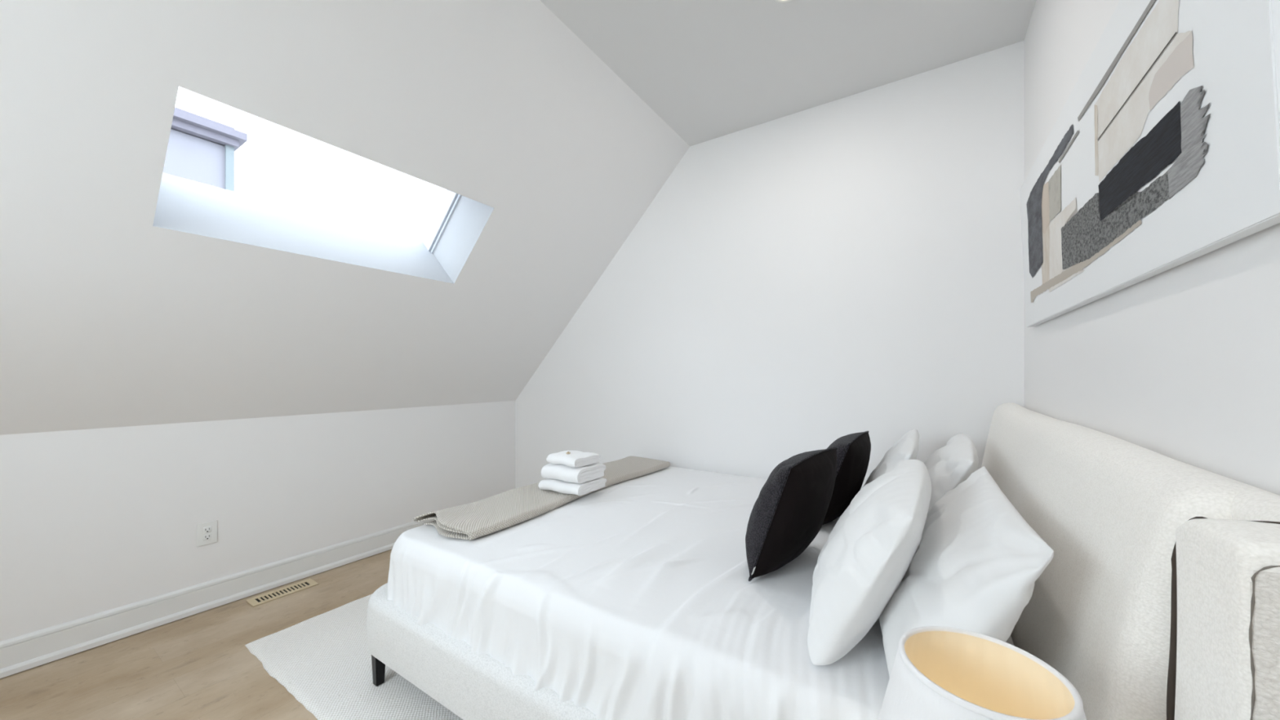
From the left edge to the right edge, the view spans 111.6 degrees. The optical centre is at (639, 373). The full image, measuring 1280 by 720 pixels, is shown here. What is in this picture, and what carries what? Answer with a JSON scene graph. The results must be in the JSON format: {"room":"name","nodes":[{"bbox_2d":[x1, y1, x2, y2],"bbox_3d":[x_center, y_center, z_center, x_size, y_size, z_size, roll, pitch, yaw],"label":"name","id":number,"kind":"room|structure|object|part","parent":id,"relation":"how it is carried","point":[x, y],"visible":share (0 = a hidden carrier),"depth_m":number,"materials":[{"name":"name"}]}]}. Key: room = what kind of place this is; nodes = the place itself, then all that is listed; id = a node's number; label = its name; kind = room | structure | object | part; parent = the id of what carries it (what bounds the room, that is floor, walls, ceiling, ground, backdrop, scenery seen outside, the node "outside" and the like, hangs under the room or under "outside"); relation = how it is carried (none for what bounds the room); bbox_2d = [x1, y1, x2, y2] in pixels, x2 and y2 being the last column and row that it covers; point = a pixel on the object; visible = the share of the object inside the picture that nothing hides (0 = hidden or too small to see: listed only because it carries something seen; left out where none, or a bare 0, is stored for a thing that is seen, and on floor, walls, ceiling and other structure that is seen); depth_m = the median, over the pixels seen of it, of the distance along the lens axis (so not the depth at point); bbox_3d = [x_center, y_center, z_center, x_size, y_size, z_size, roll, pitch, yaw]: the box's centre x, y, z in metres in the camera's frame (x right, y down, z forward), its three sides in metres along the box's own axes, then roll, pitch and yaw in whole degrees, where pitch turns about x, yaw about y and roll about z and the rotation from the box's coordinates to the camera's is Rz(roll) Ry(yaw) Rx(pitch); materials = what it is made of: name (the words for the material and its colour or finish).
{"room":"bedroom","nodes":[
{"label":"bedroom","id":0,"kind":"room"},
{"bbox_2d":[0,549,391,719],"bbox_3d":[-0.820,1.333,1.370,3.908,0.080,4.500,0,0,33],"label":"floor","id":1,"kind":"structure","parent":0,"point":[199,666],"depth_m":1.87,"materials":[{"name":"brown wood"}]},
{"bbox_2d":[245,578,318,606],"bbox_3d":[-2.104,1.289,2.565,0.124,0.006,0.310,0,0,33],"label":"floor vent","id":2,"kind":"object","parent":1,"relation":"in","point":[263,598],"visible":1,"depth_m":2.56,"materials":[{"name":"beige metal"}]},
{"bbox_2d":[244,593,462,719],"bbox_3d":[-0.263,1.287,2.208,2.553,0.010,2.027,0,0,33],"label":"area rug","id":3,"kind":"object","parent":1,"relation":"on","point":[323,660],"visible":0.12,"depth_m":1.86,"materials":[{"name":"white carpet"}]},
{"bbox_2d":[366,402,1279,719],"bbox_3d":[0.304,0.712,1.927,2.416,1.138,2.121,0,0,33],"label":"upholstered bed","id":4,"kind":"object","parent":3,"relation":"on","point":[1157,597],"visible":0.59,"depth_m":0.72,"materials":[{"name":"white fabric"}]},
{"bbox_3d":[-1.079,1.211,1.796,0.042,0.140,0.042,0,0,33],"label":"leg","id":5,"kind":"part","parent":4,"relation":"part of","materials":[{"name":"black wood"}]},
{"bbox_3d":[0.282,1.030,2.031,2.266,0.225,1.972,0,0,33],"label":"bed rail","id":6,"kind":"part","parent":4,"relation":"part of","materials":[{"name":"white fabric"}]},
{"bbox_2d":[386,466,889,719],"bbox_3d":[0.265,0.842,2.045,2.137,0.395,1.945,0,0,33],"label":"sheet","id":7,"kind":"object","parent":4,"relation":"on","point":[635,598],"visible":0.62,"depth_m":1.34,"materials":[{"name":"white fabric"}]},
{"bbox_2d":[413,456,670,540],"bbox_3d":[-0.393,0.631,2.490,0.409,0.075,1.665,0,0,33],"label":"throw blanket","id":8,"kind":"object","parent":7,"relation":"on","point":[473,520],"visible":0.69,"depth_m":2.05,"materials":[{"name":"beige fabric"}]},
{"bbox_2d":[537,477,606,495],"bbox_3d":[-0.362,0.592,2.356,0.269,0.060,0.258,0,0,30],"label":"folded towel","id":9,"kind":"object","parent":8,"relation":"on","point":[556,485],"visible":0.7,"depth_m":2.26,"materials":[{"name":"white fabric"}]},
{"bbox_2d":[541,462,605,483],"bbox_3d":[-0.357,0.522,2.354,0.256,0.079,0.249,0,0,32],"label":"folded towel","id":10,"kind":"object","parent":9,"relation":"on","point":[564,473],"visible":0.77,"depth_m":2.26,"materials":[{"name":"white fabric"}]},
{"bbox_2d":[546,450,600,466],"bbox_3d":[-0.357,0.455,2.346,0.209,0.054,0.207,0,0,35],"label":"folded towel","id":11,"kind":"object","parent":10,"relation":"on","point":[576,458],"visible":0.98,"depth_m":2.29,"materials":[{"name":"white fabric"}]},
{"bbox_2d":[745,447,837,581],"bbox_3d":[0.520,0.458,1.494,0.245,0.396,0.446,0,0,41],"label":"throw cushion","id":12,"kind":"object","parent":7,"relation":"on","point":[790,508],"visible":1,"depth_m":1.35,"materials":[{"name":"black fabric"}]},
{"bbox_2d":[822,431,871,524],"bbox_3d":[0.897,0.462,1.963,0.247,0.393,0.446,0,0,37],"label":"throw cushion","id":13,"kind":"object","parent":7,"relation":"on","point":[853,451],"visible":0.68,"depth_m":1.80,"materials":[{"name":"black fabric"}]},
{"bbox_2d":[807,459,931,665],"bbox_3d":[0.666,0.454,1.249,0.286,0.402,0.760,0,0,33],"label":"bed pillow","id":14,"kind":"object","parent":7,"relation":"on","point":[869,550],"visible":0.99,"depth_m":0.97,"materials":[{"name":"white fabric"}]},
{"bbox_2d":[863,428,919,486],"bbox_3d":[1.092,0.457,1.916,0.233,0.394,0.739,0,0,33],"label":"bed pillow","id":15,"kind":"object","parent":7,"relation":"on","point":[907,447],"visible":0.38,"depth_m":1.74,"materials":[{"name":"white fabric"}]},
{"bbox_2d":[924,433,977,513],"bbox_3d":[1.247,0.463,1.836,0.278,0.382,0.758,0,0,34],"label":"bed pillow","id":16,"kind":"object","parent":7,"relation":"on","point":[953,464],"visible":0.42,"depth_m":1.59,"materials":[{"name":"white fabric"}]},
{"bbox_2d":[879,466,1053,676],"bbox_3d":[0.778,0.474,1.119,0.285,0.361,0.795,0,0,32],"label":"bed pillow","id":17,"kind":"object","parent":7,"relation":"on","point":[976,565],"visible":0.69,"depth_m":0.88,"materials":[{"name":"white fabric"}]},
{"bbox_2d":[1005,635,1013,645],"bbox_3d":[0.311,0.848,2.011,2.095,0.286,1.740,0,0,33],"label":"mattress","id":18,"kind":"object","parent":4,"relation":"on","point":[1009,640],"visible":0.02,"depth_m":1.17,"materials":[{"name":"white fabric"}]},
{"bbox_2d":[981,402,1248,719],"bbox_3d":[1.270,0.571,1.389,0.173,0.855,1.910,0,0,33],"label":"headboard","id":19,"kind":"object","parent":4,"relation":"on","point":[1102,613],"depth_m":0.78,"materials":[{"name":"beige fabric"}]},
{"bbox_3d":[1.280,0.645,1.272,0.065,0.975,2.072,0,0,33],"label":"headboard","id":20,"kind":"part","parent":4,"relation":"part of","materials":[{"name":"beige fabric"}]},
{"bbox_3d":[0.721,0.581,0.513,0.042,0.824,0.195,0,0,4],"label":"join cord","id":21,"kind":"part","parent":4,"relation":"part of","materials":[{"name":"fabric"}]},
{"bbox_3d":[0.393,1.043,0.520,0.420,0.500,0.420,0,0,33],"label":"nightstand","id":22,"kind":"object","parent":1,"relation":"on","visible":0},
{"bbox_2d":[877,626,1086,719],"bbox_3d":[0.420,0.576,0.535,0.260,0.431,0.260,0,0,33],"label":"table lamp","id":23,"kind":"object","parent":22,"relation":"on","point":[938,673],"visible":1,"depth_m":0.58,"materials":[{"name":"white fabric"}]},
{"bbox_2d":[0,400,515,641],"bbox_3d":[-2.423,0.787,2.415,0.120,1.050,4.340,0,0,33],"label":"wall","id":24,"kind":"structure","parent":0,"point":[93,521],"depth_m":2.38,"materials":[{"name":"white paint"}]},
{"bbox_2d":[196,520,217,546],"bbox_3d":[-2.369,0.876,2.380,0.008,0.122,0.082,0,0,33],"label":"wall outlet","id":25,"kind":"object","parent":24,"relation":"attached to","point":[206,532],"visible":1,"depth_m":2.38,"materials":[{"name":"white plastic"}]},
{"bbox_2d":[203,533,211,541],"bbox_3d":[-2.368,0.896,2.379,0.004,0.033,0.033,0,0,33],"label":"socket","id":26,"kind":"object","parent":25,"relation":"attached to","point":[206,536],"depth_m":2.38,"materials":[{"name":"white plastic"}]},
{"bbox_2d":[203,526,211,533],"bbox_3d":[-2.368,0.857,2.379,0.004,0.033,0.033,0,0,33],"label":"socket","id":27,"kind":"object","parent":25,"relation":"attached to","point":[206,530],"depth_m":2.38,"materials":[{"name":"white plastic"}]},
{"bbox_2d":[0,519,435,678],"bbox_3d":[-2.362,1.214,2.375,0.026,0.147,4.300,0,0,33],"label":"baseboard","id":28,"kind":"structure","parent":24,"relation":"attached to","point":[24,652],"depth_m":2.27,"materials":[{"name":"white wood"}]},
{"bbox_2d":[0,0,689,435],"bbox_3d":[-1.591,-0.695,1.873,1.867,1.915,4.300,0,0,33],"label":"sloped ceiling","id":29,"kind":"structure","parent":0,"point":[110,317],"depth_m":1.93,"materials":[{"name":"white paint"}]},
{"bbox_2d":[152,173,493,283],"bbox_3d":[-1.496,-0.922,2.190,0.725,0.727,1.305,0,0,33],"label":"window sill","id":30,"kind":"structure","parent":29,"relation":"in","point":[183,205],"depth_m":2.28,"materials":[{"name":"grey paint"}]},
{"bbox_3d":[-1.593,-1.034,2.253,0.478,0.486,1.281,0,0,33],"label":"frame","id":31,"kind":"part","parent":30,"relation":"part of","materials":[{"name":"white"}]},
{"bbox_2d":[515,40,1023,489],"bbox_3d":[0.387,-0.180,3.221,3.708,2.945,0.120,0,0,33],"label":"wall","id":32,"kind":"structure","parent":0,"point":[806,280],"depth_m":2.69,"materials":[{"name":"white paint"}]},
{"bbox_2d":[540,0,1035,146],"bbox_3d":[0.004,-1.702,0.833,1.941,0.100,4.340,0,0,33],"label":"ceiling","id":33,"kind":"structure","parent":0,"point":[710,69],"depth_m":2.19,"materials":[{"name":"white paint"}]},
{"bbox_2d":[774,0,791,3],"bbox_3d":[0.634,-1.649,1.873,0.128,0.006,0.128,0,0,33],"label":"recessed light","id":34,"kind":"object","parent":33,"relation":"in","point":[777,1],"visible":1,"depth_m":1.92,"materials":[{"name":"white plastic"}]},
{"bbox_2d":[1023,0,1279,495],"bbox_3d":[0.783,-0.195,0.325,0.120,3.015,4.340,0,0,33],"label":"wall","id":35,"kind":"structure","parent":0,"point":[1181,362],"depth_m":0.91,"materials":[{"name":"white paint"}]},
{"bbox_2d":[1019,0,1279,327],"bbox_3d":[1.286,-0.519,1.259,0.048,0.624,1.667,0,0,33],"label":"canvas painting","id":36,"kind":"object","parent":35,"relation":"attached to","point":[1162,154],"visible":1,"depth_m":0.85,"materials":[{"name":"white fabric"}]},
{"label":"outside","id":37,"kind":"structure","parent":0,"visible":0},
{"bbox_3d":[-4.189,6.393,2.730,70.000,0.200,60.000,0,0,33],"label":"ground","id":38,"kind":"structure","parent":37,"visible":0},
{"bbox_2d":[162,106,247,191],"bbox_3d":[-7.689,1.893,2.863,4.290,8.800,6.700,0,0,33],"label":"neighbouring house","id":39,"kind":"structure","parent":38,"relation":"on","point":[201,149],"depth_m":4.30,"materials":[{"name":"grey"}]},
{"bbox_3d":[-7.689,-2.422,2.863,4.290,0.170,6.700,0,0,33],"label":"cornice","id":40,"kind":"part","parent":39,"relation":"part of","materials":[{"name":"grey"}]}
]}

